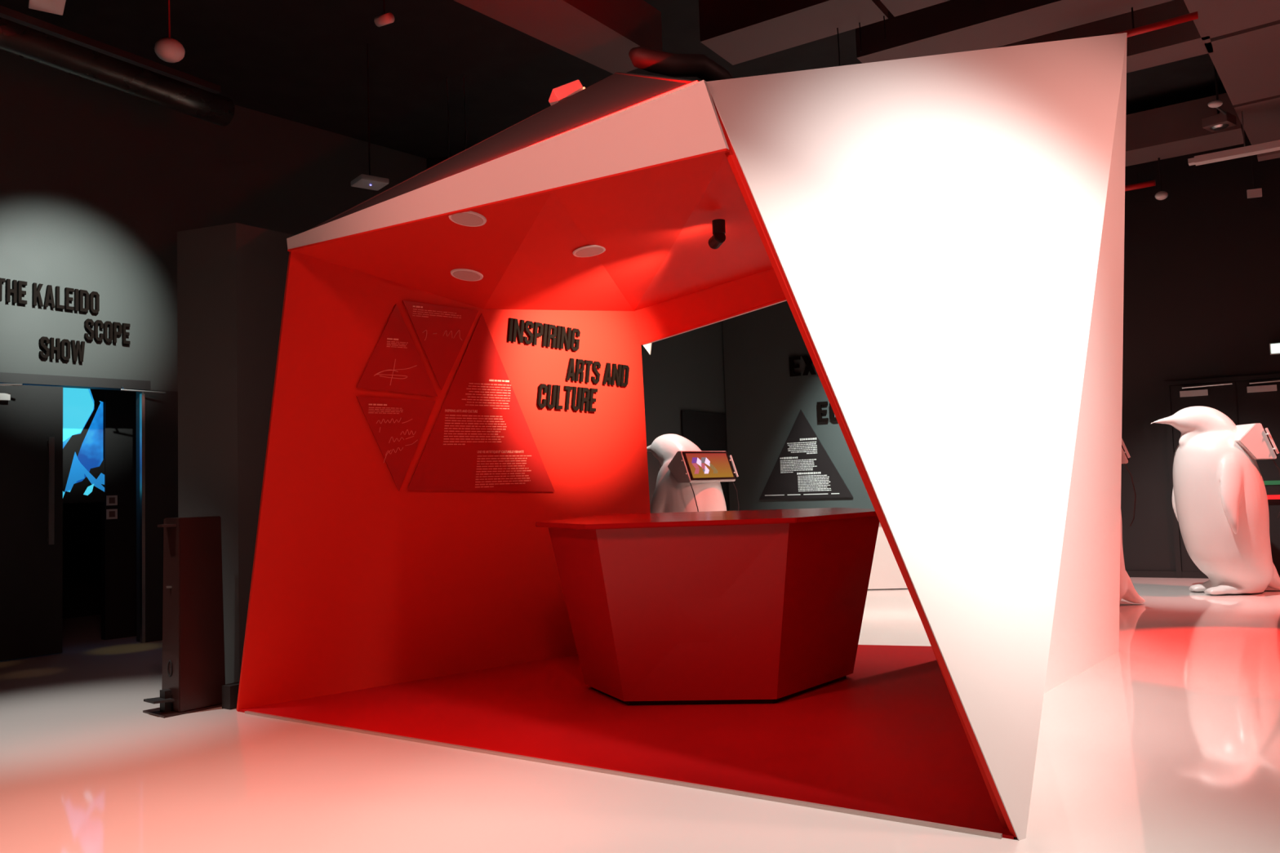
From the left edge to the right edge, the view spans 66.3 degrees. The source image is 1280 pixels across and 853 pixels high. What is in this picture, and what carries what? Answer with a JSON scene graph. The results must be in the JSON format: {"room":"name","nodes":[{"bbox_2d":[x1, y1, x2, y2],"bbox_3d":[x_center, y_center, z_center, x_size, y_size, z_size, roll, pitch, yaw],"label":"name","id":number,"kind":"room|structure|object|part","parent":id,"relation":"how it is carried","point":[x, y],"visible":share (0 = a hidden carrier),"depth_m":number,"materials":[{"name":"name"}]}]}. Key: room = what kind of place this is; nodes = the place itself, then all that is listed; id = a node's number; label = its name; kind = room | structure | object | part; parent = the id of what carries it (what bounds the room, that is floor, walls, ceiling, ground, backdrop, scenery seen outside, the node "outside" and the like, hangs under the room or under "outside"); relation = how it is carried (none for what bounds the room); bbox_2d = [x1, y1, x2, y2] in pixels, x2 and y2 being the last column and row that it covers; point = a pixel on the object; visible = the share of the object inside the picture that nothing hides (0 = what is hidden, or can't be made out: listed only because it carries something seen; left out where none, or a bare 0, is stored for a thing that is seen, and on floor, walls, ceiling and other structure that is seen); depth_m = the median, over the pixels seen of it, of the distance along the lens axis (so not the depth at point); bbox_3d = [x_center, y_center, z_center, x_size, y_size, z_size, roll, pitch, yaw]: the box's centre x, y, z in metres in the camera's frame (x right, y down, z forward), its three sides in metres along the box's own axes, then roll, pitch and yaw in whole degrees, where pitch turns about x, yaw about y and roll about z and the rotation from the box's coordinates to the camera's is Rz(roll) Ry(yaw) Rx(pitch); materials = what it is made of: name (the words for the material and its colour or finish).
{"room":"exhibition hall","nodes":[
{"label":"exhibition hall","id":0,"kind":"room"},
{"bbox_2d":[62,502,101,619],"bbox_3d":[-7.005,0.718,9.578,2.960,2.900,4.800,-5,-5,41],"label":"wall","id":1,"kind":"structure","parent":0,"point":[82,522],"depth_m":11.88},
{"bbox_2d":[62,387,136,639],"bbox_3d":[-5.513,0.729,9.738,0.100,2.800,2.200,-5,-5,41],"label":"wall","id":2,"kind":"structure","parent":0,"point":[118,536],"depth_m":9.86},
{"bbox_3d":[-5.841,0.124,9.420,0.040,1.210,1.260,-5,-5,41],"label":"panel","id":3,"kind":"part","parent":2,"relation":"part of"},
{"bbox_2d":[106,495,117,505],"bbox_3d":[-5.321,0.745,9.870,0.014,0.100,0.100,-5,-5,41],"label":"wall socket","id":4,"kind":"object","parent":2,"relation":"attached to","point":[110,500],"visible":1,"depth_m":9.87,"materials":[{"name":"white plastic"}]},
{"bbox_2d":[106,509,117,519],"bbox_3d":[-5.316,0.882,9.861,0.014,0.100,0.100,-5,-5,41],"label":"wall socket","id":5,"kind":"object","parent":2,"relation":"attached to","point":[110,513],"visible":1,"depth_m":9.86,"materials":[{"name":"white plastic"}]},
{"bbox_2d":[0,49,426,642],"bbox_3d":[-5.848,-0.728,8.685,0.140,5.600,9.700,-5,-5,41],"label":"wall","id":6,"kind":"structure","parent":0,"point":[99,183],"depth_m":9.61,"materials":[{"name":"grey paint"}]},
{"bbox_2d":[0,277,26,304],"bbox_3d":[-5.642,-1.213,8.812,0.038,0.216,0.207,-5,-5,41],"label":"wall sign","id":7,"kind":"object","parent":6,"relation":"attached to","point":[18,292],"depth_m":8.81,"materials":[{"name":"black plastic"}]},
{"bbox_2d":[0,383,62,661],"bbox_3d":[-5.678,0.828,8.486,0.244,2.440,1.280,-5,-5,41],"label":"door","id":8,"kind":"structure","parent":6,"relation":"in","point":[31,416],"depth_m":8.82,"materials":[{"name":"wood"}]},
{"bbox_3d":[-5.640,-0.370,8.591,0.381,0.020,0.020,0,-4,-26],"label":"closer arm","id":9,"kind":"part","parent":8,"relation":"part of","materials":[{"name":"metal"}]},
{"bbox_3d":[-5.373,0.584,8.929,0.063,0.980,0.045,-5,-5,41],"label":"handle","id":10,"kind":"part","parent":8,"relation":"part of","materials":[{"name":"metal"}]},
{"bbox_2d":[32,282,99,313],"bbox_3d":[-5.355,-1.191,9.141,0.038,0.224,0.562,-5,-5,41],"label":"wall sign","id":11,"kind":"object","parent":6,"relation":"attached to","point":[89,298],"depth_m":9.14,"materials":[{"name":"black plastic"}]},
{"bbox_2d":[0,372,151,390],"bbox_3d":[-5.538,-0.430,8.883,0.030,0.090,2.120,-5,-5,41],"label":"trim","id":12,"kind":"structure","parent":6,"relation":"attached to","point":[5,377],"depth_m":9.14,"materials":[{"name":"paint"}]},
{"bbox_2d":[39,318,130,362],"bbox_3d":[-5.232,-0.810,9.245,0.038,0.417,0.788,-5,-5,41],"label":"wall sign","id":13,"kind":"object","parent":6,"relation":"attached to","point":[77,349],"depth_m":9.21,"materials":[{"name":"black plastic"}]},
{"bbox_2d":[0,17,235,126],"bbox_3d":[-4.320,-2.847,7.645,0.265,0.260,2.497,-4,-4,30],"label":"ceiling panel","id":14,"kind":"object","parent":6,"relation":"attached to","point":[15,38],"visible":0.84,"depth_m":7.74,"materials":[{"name":"metal"}]},
{"bbox_2d":[0,4,220,93],"bbox_3d":[-3.815,-2.660,6.808,0.060,0.050,1.973,-4,-4,32],"label":"track","id":15,"kind":"object","parent":14,"relation":"attached to","point":[6,13],"visible":1,"depth_m":6.87,"materials":[{"name":"black metal"}]},
{"bbox_2d":[139,393,145,643],"bbox_3d":[-4.854,0.886,9.557,0.050,2.420,0.030,-5,-5,41],"label":"trim","id":16,"kind":"structure","parent":6,"relation":"attached to","point":[142,396],"depth_m":9.54,"materials":[{"name":"metal"}]},
{"bbox_2d":[120,386,165,393],"bbox_3d":[-4.845,-0.359,9.555,0.395,0.071,0.047,0,-4,-34],"label":"bar","id":17,"kind":"object","parent":6,"relation":"attached to","point":[123,388],"visible":1,"depth_m":9.52,"materials":[{"name":"metal"}]},
{"bbox_2d":[144,390,177,642],"bbox_3d":[-4.664,0.873,9.770,0.020,2.460,0.530,-5,-5,41],"label":"door","id":18,"kind":"structure","parent":6,"relation":"attached to","point":[161,409],"depth_m":9.66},
{"bbox_2d":[426,155,452,168],"bbox_3d":[-1.913,-0.641,12.235,1.417,5.600,0.120,-2,-4,9],"label":"wall","id":19,"kind":"structure","parent":0,"point":[433,162],"depth_m":12.44,"materials":[{"name":"paint"}]},
{"bbox_2d":[0,0,1226,158],"bbox_3d":[-0.479,-3.891,6.601,23.300,0.100,19.300,-2,-4,0],"label":"ceiling","id":20,"kind":"structure","parent":0,"point":[301,61],"depth_m":9.67,"materials":[{"name":"black paint"}]},
{"bbox_2d":[28,0,66,15],"bbox_3d":[-3.910,-3.264,6.469,0.200,0.940,0.340,1,-4,-35],"label":"ceiling projector","id":21,"kind":"object","parent":20,"relation":"hanging from","point":[55,6],"visible":1,"depth_m":6.50,"materials":[{"name":"white plastic"}]},
{"bbox_2d":[154,0,185,62],"bbox_3d":[-3.528,-3.210,7.347,0.210,0.965,0.207,-2,-4,0],"label":"pendant","id":22,"kind":"object","parent":20,"relation":"hanging from","point":[170,50],"visible":1,"depth_m":7.26,"materials":[{"name":"white plastic"}]},
{"bbox_2d":[351,43,389,190],"bbox_3d":[-2.549,-2.929,9.201,0.270,1.364,0.270,1,-4,-38],"label":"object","id":23,"kind":"object","parent":20,"relation":"hanging from","point":[364,181],"visible":1,"depth_m":9.16,"materials":[{"name":"white plastic"}]},
{"bbox_2d":[373,0,394,26],"bbox_3d":[-1.974,-3.408,7.546,0.150,0.648,0.076,-4,-4,34],"label":"sensor","id":24,"kind":"object","parent":20,"relation":"attached to","point":[384,19],"visible":1,"depth_m":7.51,"materials":[{"name":"white plastic"}]},
{"bbox_2d":[453,0,662,74],"bbox_3d":[-1.103,-3.490,7.067,0.746,0.600,3.735,-5,-4,39],"label":"ceiling panel","id":25,"kind":"object","parent":20,"relation":"hanging from","point":[602,33],"visible":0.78,"depth_m":7.88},
{"bbox_2d":[698,0,949,65],"bbox_3d":[1.831,-3.557,7.565,2.850,0.600,0.570,-4,-4,33],"label":"ceiling panel","id":26,"kind":"object","parent":20,"relation":"hanging from","point":[738,31],"visible":1,"depth_m":7.89,"materials":[{"name":"black paint"}]},
{"bbox_2d":[836,27,839,66],"bbox_3d":[1.604,-2.998,7.894,0.013,0.440,0.010,-2,-4,0],"label":"hanging rod","id":27,"kind":"object","parent":26,"relation":"hanging from","point":[837,28],"visible":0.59,"depth_m":7.90,"materials":[{"name":"black metal"}]},
{"bbox_2d":[858,22,861,52],"bbox_3d":[1.760,-3.108,7.821,0.013,0.240,0.010,-2,-4,0],"label":"rod","id":28,"kind":"object","parent":26,"relation":"hanging from","point":[859,22],"visible":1,"depth_m":7.82,"materials":[{"name":"black metal"}]},
{"bbox_2d":[883,15,885,39],"bbox_3d":[1.929,-3.145,7.722,0.013,0.190,0.010,-2,-4,0],"label":"rod","id":29,"kind":"object","parent":26,"relation":"hanging from","point":[883,15],"visible":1,"depth_m":7.72,"materials":[{"name":"black metal"}]},
{"bbox_2d":[855,0,1173,62],"bbox_3d":[3.043,-3.566,8.076,2.450,0.600,0.550,-4,-4,33],"label":"ceiling panel","id":30,"kind":"object","parent":20,"relation":"hanging from","point":[951,26],"visible":0.71,"depth_m":8.08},
{"bbox_2d":[995,0,1213,72],"bbox_3d":[3.720,-3.513,9.321,2.950,0.600,0.400,-4,-4,35],"label":"ceiling panel","id":31,"kind":"object","parent":20,"relation":"hanging from","point":[1182,41],"visible":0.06,"depth_m":8.61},
{"bbox_2d":[1124,164,1155,191],"bbox_3d":[5.899,-3.300,12.067,0.758,0.834,0.070,-4,-4,36],"label":"pipe","id":32,"kind":"object","parent":20,"relation":"hanging from","point":[1151,183],"visible":0.34,"depth_m":11.91,"materials":[{"name":"red metal"}]},
{"bbox_2d":[1112,7,1198,37],"bbox_3d":[3.866,-3.498,7.770,0.932,0.827,0.056,-4,-4,35],"label":"pipe","id":33,"kind":"object","parent":20,"relation":"hanging from","point":[1134,31],"visible":0.71,"depth_m":7.61,"materials":[{"name":"metal"}]},
{"bbox_2d":[1154,107,1168,199],"bbox_3d":[6.097,-3.207,11.515,0.140,1.100,0.138,-2,-4,0],"label":"dome camera","id":34,"kind":"object","parent":20,"relation":"hanging from","point":[1161,195],"visible":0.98,"depth_m":11.48,"materials":[{"name":"white plastic"}]},
{"bbox_2d":[1124,93,1244,166],"bbox_3d":[5.293,-3.412,11.816,3.350,0.600,0.620,-4,-4,35],"label":"ceiling panel","id":35,"kind":"object","parent":20,"relation":"hanging from","point":[1175,130],"visible":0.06,"depth_m":11.02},
{"bbox_2d":[1201,65,1236,132],"bbox_3d":[5.877,-3.468,10.061,0.270,0.742,0.650,-5,-5,43],"label":"ceiling camera","id":36,"kind":"object","parent":20,"relation":"attached to","point":[1224,120],"visible":1,"depth_m":10.11,"materials":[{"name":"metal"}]},
{"bbox_2d":[1207,99,1222,107],"bbox_3d":[5.756,-3.230,9.804,0.140,0.070,0.098,-2,-3,0],"label":"lamp","id":37,"kind":"object","parent":36,"relation":"attached to","point":[1216,103],"depth_m":9.77,"materials":[{"name":"white plastic"}]},
{"bbox_3d":[5.862,-3.193,9.886,0.217,0.054,0.024,1,-4,-37],"label":"lamp arm","id":38,"kind":"part","parent":36,"relation":"part of","materials":[{"name":"metal"}]},
{"bbox_2d":[1183,0,1279,145],"bbox_3d":[5.549,-3.655,7.982,1.697,0.600,6.987,-5,-4,38],"label":"ceiling panel","id":39,"kind":"object","parent":20,"relation":"hanging from","point":[1244,35],"visible":0.9,"depth_m":8.68,"materials":[{"name":"paint"}]},
{"bbox_2d":[1187,111,1279,165],"bbox_3d":[6.974,-3.358,9.686,2.760,1.080,0.325,-4,-4,35],"label":"light","id":40,"kind":"object","parent":20,"relation":"hanging from","point":[1267,150],"visible":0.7,"depth_m":10.08,"materials":[{"name":"white plastic"}]},
{"bbox_2d":[1257,150,1279,161],"bbox_3d":[7.261,-2.864,9.554,2.100,0.060,0.180,-4,-4,35],"label":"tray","id":41,"kind":"object","parent":40,"relation":"on","point":[1263,155],"depth_m":10.05,"materials":[{"name":"white metal"}]},
{"bbox_2d":[1246,144,1262,198],"bbox_3d":[7.276,-3.252,11.655,0.150,1.070,0.020,-3,-4,20],"label":"label sign","id":42,"kind":"object","parent":20,"relation":"hanging from","point":[1255,193],"visible":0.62,"depth_m":11.62,"materials":[{"name":"white plastic"}]},
{"bbox_3d":[7.292,-2.768,11.626,0.150,0.100,0.020,-3,-4,20],"label":"plate","id":43,"kind":"part","parent":42,"relation":"part of","materials":[{"name":"white plastic"}]},
{"bbox_2d":[0,577,1279,852],"bbox_3d":[-0.291,1.796,6.253,23.300,0.100,19.300,-2,-4,0],"label":"floor","id":44,"kind":"structure","parent":0,"point":[1169,743],"depth_m":4.56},
{"bbox_2d":[142,515,225,718],"bbox_3d":[-2.994,1.221,6.416,0.305,1.245,0.443,-5,-5,39],"label":"stand","id":45,"kind":"object","parent":44,"relation":"on","point":[193,671],"visible":0.98,"depth_m":6.36,"materials":[{"name":"metal"}]},
{"bbox_3d":[-3.042,1.759,6.280,0.070,0.135,0.040,-5,-5,39],"label":"pedal post","id":46,"kind":"part","parent":45,"relation":"part of","materials":[{"name":"black metal"}]},
{"bbox_2d":[157,524,176,527],"bbox_3d":[-3.075,0.643,6.346,0.140,0.016,0.073,-5,-5,39],"label":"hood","id":47,"kind":"object","parent":45,"relation":"attached to","point":[163,525],"depth_m":6.32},
{"bbox_3d":[-2.964,1.837,6.390,0.305,0.012,0.413,-5,-5,39],"label":"plate","id":48,"kind":"part","parent":45,"relation":"part of","materials":[{"name":"black metal"}]},
{"bbox_2d":[222,681,239,710],"bbox_3d":[-2.638,1.758,6.410,0.090,0.150,0.160,-4,-4,33],"label":"plinth","id":49,"kind":"object","parent":44,"relation":"on","point":[229,691],"visible":0.5,"depth_m":6.34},
{"bbox_2d":[177,222,294,684],"bbox_3d":[-2.898,0.230,7.098,0.583,3.300,0.600,-4,-4,31],"label":"column","id":50,"kind":"structure","parent":44,"relation":"on","point":[231,277],"depth_m":6.92,"materials":[{"name":"grey paint"}]},
{"bbox_2d":[236,32,1127,840],"bbox_3d":[0.589,-0.415,6.850,5.009,4.329,4.401,-4,-4,34],"label":"booth","id":51,"kind":"object","parent":44,"relation":"on","point":[941,236],"visible":0.96,"depth_m":5.46,"materials":[{"name":"red paint"}]},
{"bbox_2d":[355,395,435,491],"bbox_3d":[-1.682,0.124,6.689,0.578,0.636,0.132,1,-5,-40],"label":"panel","id":52,"kind":"object","parent":51,"relation":"attached to","point":[397,425],"visible":1,"depth_m":6.70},
{"bbox_2d":[355,304,437,396],"bbox_3d":[-1.620,-0.517,6.638,0.596,0.600,0.129,1,-5,-40],"label":"panel","id":53,"kind":"object","parent":51,"relation":"attached to","point":[395,364],"visible":1,"depth_m":6.61,"materials":[{"name":"red plastic"}]},
{"bbox_2d":[402,300,478,390],"bbox_3d":[-1.401,-0.550,6.810,0.583,0.586,0.123,1,-5,-40],"label":"panel","id":54,"kind":"object","parent":51,"relation":"attached to","point":[442,331],"visible":1,"depth_m":6.81,"materials":[{"name":"red plastic"}]},
{"bbox_3d":[-1.133,-1.631,7.101,2.133,1.006,1.988,-2,-3,0],"label":"roof panel","id":55,"kind":"part","parent":51,"relation":"part of","materials":[{"name":"white paint"}]},
{"bbox_2d":[450,268,483,280],"bbox_3d":[-1.113,-0.974,6.300,0.209,0.043,0.208,-2,-4,0],"label":"ceiling speaker","id":56,"kind":"object","parent":51,"relation":"attached to","point":[465,274],"visible":1,"depth_m":6.28},
{"bbox_2d":[453,271,480,280],"bbox_3d":[-1.114,-0.969,6.298,0.175,0.032,0.174,-2,-3,0],"label":"grille","id":57,"kind":"object","parent":56,"relation":"attached to","point":[463,275],"depth_m":6.29,"materials":[{"name":"white plastic"}]},
{"bbox_2d":[448,210,486,226],"bbox_3d":[-0.947,-1.142,5.381,0.209,0.043,0.208,-2,-4,0],"label":"ceiling speaker","id":58,"kind":"object","parent":51,"relation":"attached to","point":[472,219],"visible":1,"depth_m":5.37},
{"bbox_2d":[451,213,483,226],"bbox_3d":[-0.948,-1.137,5.379,0.175,0.032,0.174,-2,-3,0],"label":"grille","id":59,"kind":"object","parent":58,"relation":"attached to","point":[463,219],"depth_m":5.37,"materials":[{"name":"white plastic"}]},
{"bbox_2d":[407,313,554,491],"bbox_3d":[-1.081,-0.155,7.133,1.240,1.289,0.256,1,-5,-40],"label":"panel","id":60,"kind":"object","parent":51,"relation":"attached to","point":[481,438],"visible":1,"depth_m":7.08,"materials":[{"name":"red plastic"}]},
{"bbox_3d":[-0.639,-1.727,5.796,3.004,1.007,1.130,-4,-4,34],"label":"roof panel","id":61,"kind":"part","parent":51,"relation":"part of","materials":[{"name":"white paint"}]},
{"bbox_2d":[506,317,580,351],"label":"wall sign","id":62,"kind":"object","parent":51,"relation":"attached to","point":[562,335],"depth_m":7.33,"materials":[{"name":"black plastic"}]},
{"bbox_2d":[548,80,585,105],"bbox_3d":[-0.459,-2.084,6.293,0.243,0.267,0.171,-1,-4,-15],"label":"speaker","id":63,"kind":"object","parent":51,"relation":"attached to","point":[560,93],"visible":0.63,"depth_m":6.23},
{"bbox_2d":[537,383,597,412],"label":"wall sign","id":64,"kind":"object","parent":51,"relation":"attached to","point":[588,399],"depth_m":7.54,"materials":[{"name":"black plastic"}]},
{"bbox_2d":[572,244,605,257],"bbox_3d":[-0.312,-1.081,6.045,0.208,0.038,0.210,-2,-4,0],"label":"ceiling speaker","id":65,"kind":"object","parent":51,"relation":"attached to","point":[593,250],"visible":1,"depth_m":6.02},
{"bbox_2d":[575,247,603,257],"bbox_3d":[-0.311,-1.076,6.044,0.174,0.028,0.176,-2,-3,0],"label":"grille","id":66,"kind":"object","parent":65,"relation":"attached to","point":[582,251],"depth_m":6.03,"materials":[{"name":"white plastic"}]},
{"bbox_2d":[565,358,629,386],"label":"wall sign","id":67,"kind":"object","parent":51,"relation":"attached to","point":[619,375],"depth_m":7.68,"materials":[{"name":"black plastic"}]},
{"bbox_3d":[0.058,-0.633,7.981,0.079,0.100,0.022,-3,-4,15],"label":"corner trim","id":68,"kind":"part","parent":51,"relation":"part of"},
{"bbox_3d":[-0.025,-1.768,6.278,0.269,0.907,3.635,-2,-4,-6],"label":"roof panel","id":69,"kind":"part","parent":51,"relation":"part of","materials":[{"name":"white paint"}]},
{"bbox_2d":[628,46,733,81],"bbox_3d":[0.484,-2.046,6.080,0.386,0.349,1.274,-5,-5,42],"label":"flexible hose","id":70,"kind":"object","parent":51,"relation":"on","point":[700,66],"visible":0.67,"depth_m":5.70,"materials":[{"name":"black plastic"}]},
{"bbox_2d":[535,507,879,705],"bbox_3d":[0.523,1.171,6.717,2.400,1.125,2.031,-2,-4,0],"label":"counter","id":71,"kind":"object","parent":51,"relation":"on","point":[766,606],"depth_m":5.92,"materials":[{"name":"red paint"}]},
{"bbox_3d":[-0.313,1.165,6.207,0.245,1.064,0.765,0,-4,-27],"label":"panel","id":72,"kind":"part","parent":71,"relation":"part of","materials":[{"name":"red paint"}]},
{"bbox_3d":[0.332,1.126,5.902,1.152,1.063,0.220,-2,-4,2],"label":"panel","id":73,"kind":"part","parent":71,"relation":"part of","materials":[{"name":"red paint"}]},
{"bbox_2d":[535,507,876,529],"bbox_3d":[0.505,0.626,6.750,2.400,0.032,2.031,-2,-3,0],"label":"countertop","id":74,"kind":"structure","parent":71,"relation":"on","point":[794,515],"depth_m":6.18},
{"bbox_3d":[1.184,1.118,6.245,0.234,1.064,1.080,-5,-5,43],"label":"panel","id":75,"kind":"part","parent":71,"relation":"part of","materials":[{"name":"red paint"}]},
{"bbox_2d":[708,218,725,248],"bbox_3d":[0.431,-1.069,5.453,0.075,0.146,0.112,-1,-4,-19],"label":"spotlight","id":76,"kind":"object","parent":51,"relation":"attached to","point":[718,237],"visible":1,"depth_m":5.41,"materials":[{"name":"black metal"}]},
{"bbox_3d":[1.860,-0.560,5.144,3.050,4.326,2.800,-2,-3,0],"label":"panel","id":77,"kind":"part","parent":51,"relation":"part of","materials":[{"name":"white paint"}]},
{"bbox_3d":[3.077,-0.515,6.576,0.525,4.327,1.883,-5,-5,40],"label":"panel","id":78,"kind":"part","parent":51,"relation":"part of","materials":[{"name":"white paint"}]},
{"bbox_2d":[646,433,738,513],"bbox_3d":[0.575,1.055,11.660,1.219,1.978,1.094,-2,-4,8],"label":"sculpture","id":79,"kind":"object","parent":44,"relation":"on","point":[689,478],"visible":0.44,"depth_m":11.42,"materials":[{"name":"white plastic"}]},
{"bbox_3d":[0.519,0.460,11.194,0.048,0.267,0.120,1,-5,-43],"label":"rail","id":80,"kind":"part","parent":79,"relation":"part of","materials":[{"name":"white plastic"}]},
{"bbox_3d":[1.116,0.474,11.749,0.050,0.267,0.120,1,-5,-43],"label":"rail","id":81,"kind":"part","parent":79,"relation":"part of","materials":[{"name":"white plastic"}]},
{"bbox_2d":[867,521,907,590],"bbox_3d":[3.424,1.541,12.296,3.580,0.900,0.957,-2,-4,4],"label":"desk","id":82,"kind":"object","parent":44,"relation":"on","point":[886,574],"visible":0.06,"depth_m":11.90,"materials":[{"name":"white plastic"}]},
{"bbox_2d":[1119,438,1145,604],"bbox_3d":[4.418,0.799,9.898,1.112,2.018,1.122,1,-5,-42],"label":"sculpture","id":83,"kind":"object","parent":44,"relation":"on","point":[1128,593],"visible":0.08,"depth_m":9.59,"materials":[{"name":"white plastic"}]},
{"bbox_3d":[4.688,0.170,9.508,0.123,0.275,0.050,-2,-3,0],"label":"rail","id":84,"kind":"part","parent":83,"relation":"part of","materials":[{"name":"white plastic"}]},
{"bbox_2d":[1151,405,1279,595],"bbox_3d":[6.308,0.779,10.586,1.112,2.018,1.122,1,-5,-42],"label":"sculpture","id":85,"kind":"object","parent":44,"relation":"on","point":[1220,505],"visible":1,"depth_m":10.26,"materials":[{"name":"white plastic"}]},
{"bbox_3d":[6.579,0.150,10.197,0.123,0.275,0.050,-2,-3,0],"label":"rail","id":86,"kind":"part","parent":85,"relation":"part of","materials":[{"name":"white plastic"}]},
{"bbox_2d":[640,320,729,511],"bbox_3d":[0.007,-0.612,13.750,0.120,5.600,4.170,-5,-4,38],"label":"wall","id":87,"kind":"structure","parent":0,"point":[684,371],"depth_m":14.41,"materials":[{"name":"grey paint"}]},
{"bbox_2d":[681,410,728,511],"bbox_3d":[1.025,0.993,14.727,0.072,2.430,1.170,-5,-4,37],"label":"door","id":88,"kind":"structure","parent":87,"relation":"in","point":[706,430],"depth_m":14.84,"materials":[{"name":"metal"}]},
{"bbox_2d":[722,130,1279,571],"bbox_3d":[6.183,-0.888,12.602,11.140,5.600,0.120,-4,-4,30],"label":"wall","id":89,"kind":"structure","parent":0,"point":[1202,289],"depth_m":12.34,"materials":[{"name":"paint"}]},
{"bbox_2d":[759,409,853,499],"bbox_3d":[2.433,0.408,14.618,1.470,1.330,0.022,-4,-4,30],"label":"panel","id":90,"kind":"object","parent":89,"relation":"attached to","point":[803,468],"visible":1,"depth_m":14.60,"materials":[{"name":"black plastic"}]},
{"bbox_2d":[789,355,836,422],"bbox_3d":[2.695,-0.573,14.496,0.980,0.995,0.042,-4,-4,30],"label":"wall sign","id":91,"kind":"object","parent":89,"relation":"attached to","point":[808,362],"visible":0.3,"depth_m":14.58,"materials":[{"name":"black plastic"}]},
{"bbox_2d":[1125,570,1279,578],"bbox_3d":[6.208,1.865,12.379,9.000,0.080,0.020,-4,-4,30],"label":"baseboard","id":92,"kind":"structure","parent":89,"relation":"attached to","point":[1197,575],"depth_m":12.19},
{"bbox_2d":[1170,382,1237,571],"bbox_3d":[6.909,0.655,11.902,0.690,2.370,0.252,-4,-4,30],"label":"door","id":93,"kind":"structure","parent":89,"relation":"in","point":[1221,397],"depth_m":12.04,"materials":[{"name":"black wood"}]},
{"bbox_3d":[6.898,-0.497,11.918,0.026,0.026,0.554,1,-5,-43],"label":"closer arm","id":94,"kind":"part","parent":93,"relation":"part of","materials":[{"name":"metal"}]},
{"bbox_2d":[1163,373,1279,577],"bbox_3d":[7.857,0.572,11.481,2.900,2.440,0.040,-4,-4,30],"label":"trim","id":95,"kind":"structure","parent":89,"relation":"attached to","point":[1166,388],"depth_m":12.13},
{"bbox_2d":[1236,378,1279,573],"bbox_3d":[7.667,0.603,11.467,1.020,2.370,0.252,-4,-4,30],"label":"door","id":96,"kind":"structure","parent":89,"relation":"in","point":[1259,401],"depth_m":11.68,"materials":[{"name":"black wood"}]},
{"bbox_3d":[7.512,-0.539,11.566,0.026,0.026,0.554,1,-5,-43],"label":"closer arm","id":97,"kind":"part","parent":96,"relation":"part of","materials":[{"name":"metal"}]},
{"bbox_2d":[1263,480,1279,484],"bbox_3d":[7.631,0.662,11.599,0.520,0.050,0.008,-4,-4,30],"label":"strip","id":98,"kind":"object","parent":96,"relation":"attached to","point":[1266,482],"visible":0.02,"depth_m":11.65,"materials":[{"name":"green plastic"}]},
{"bbox_2d":[1269,342,1279,355],"bbox_3d":[7.681,-0.934,11.594,0.380,0.130,0.090,-4,-4,30],"label":"exit sign","id":99,"kind":"object","parent":89,"relation":"attached to","point":[1274,348],"visible":1,"depth_m":11.63,"materials":[{"name":"white plastic"}]}
]}

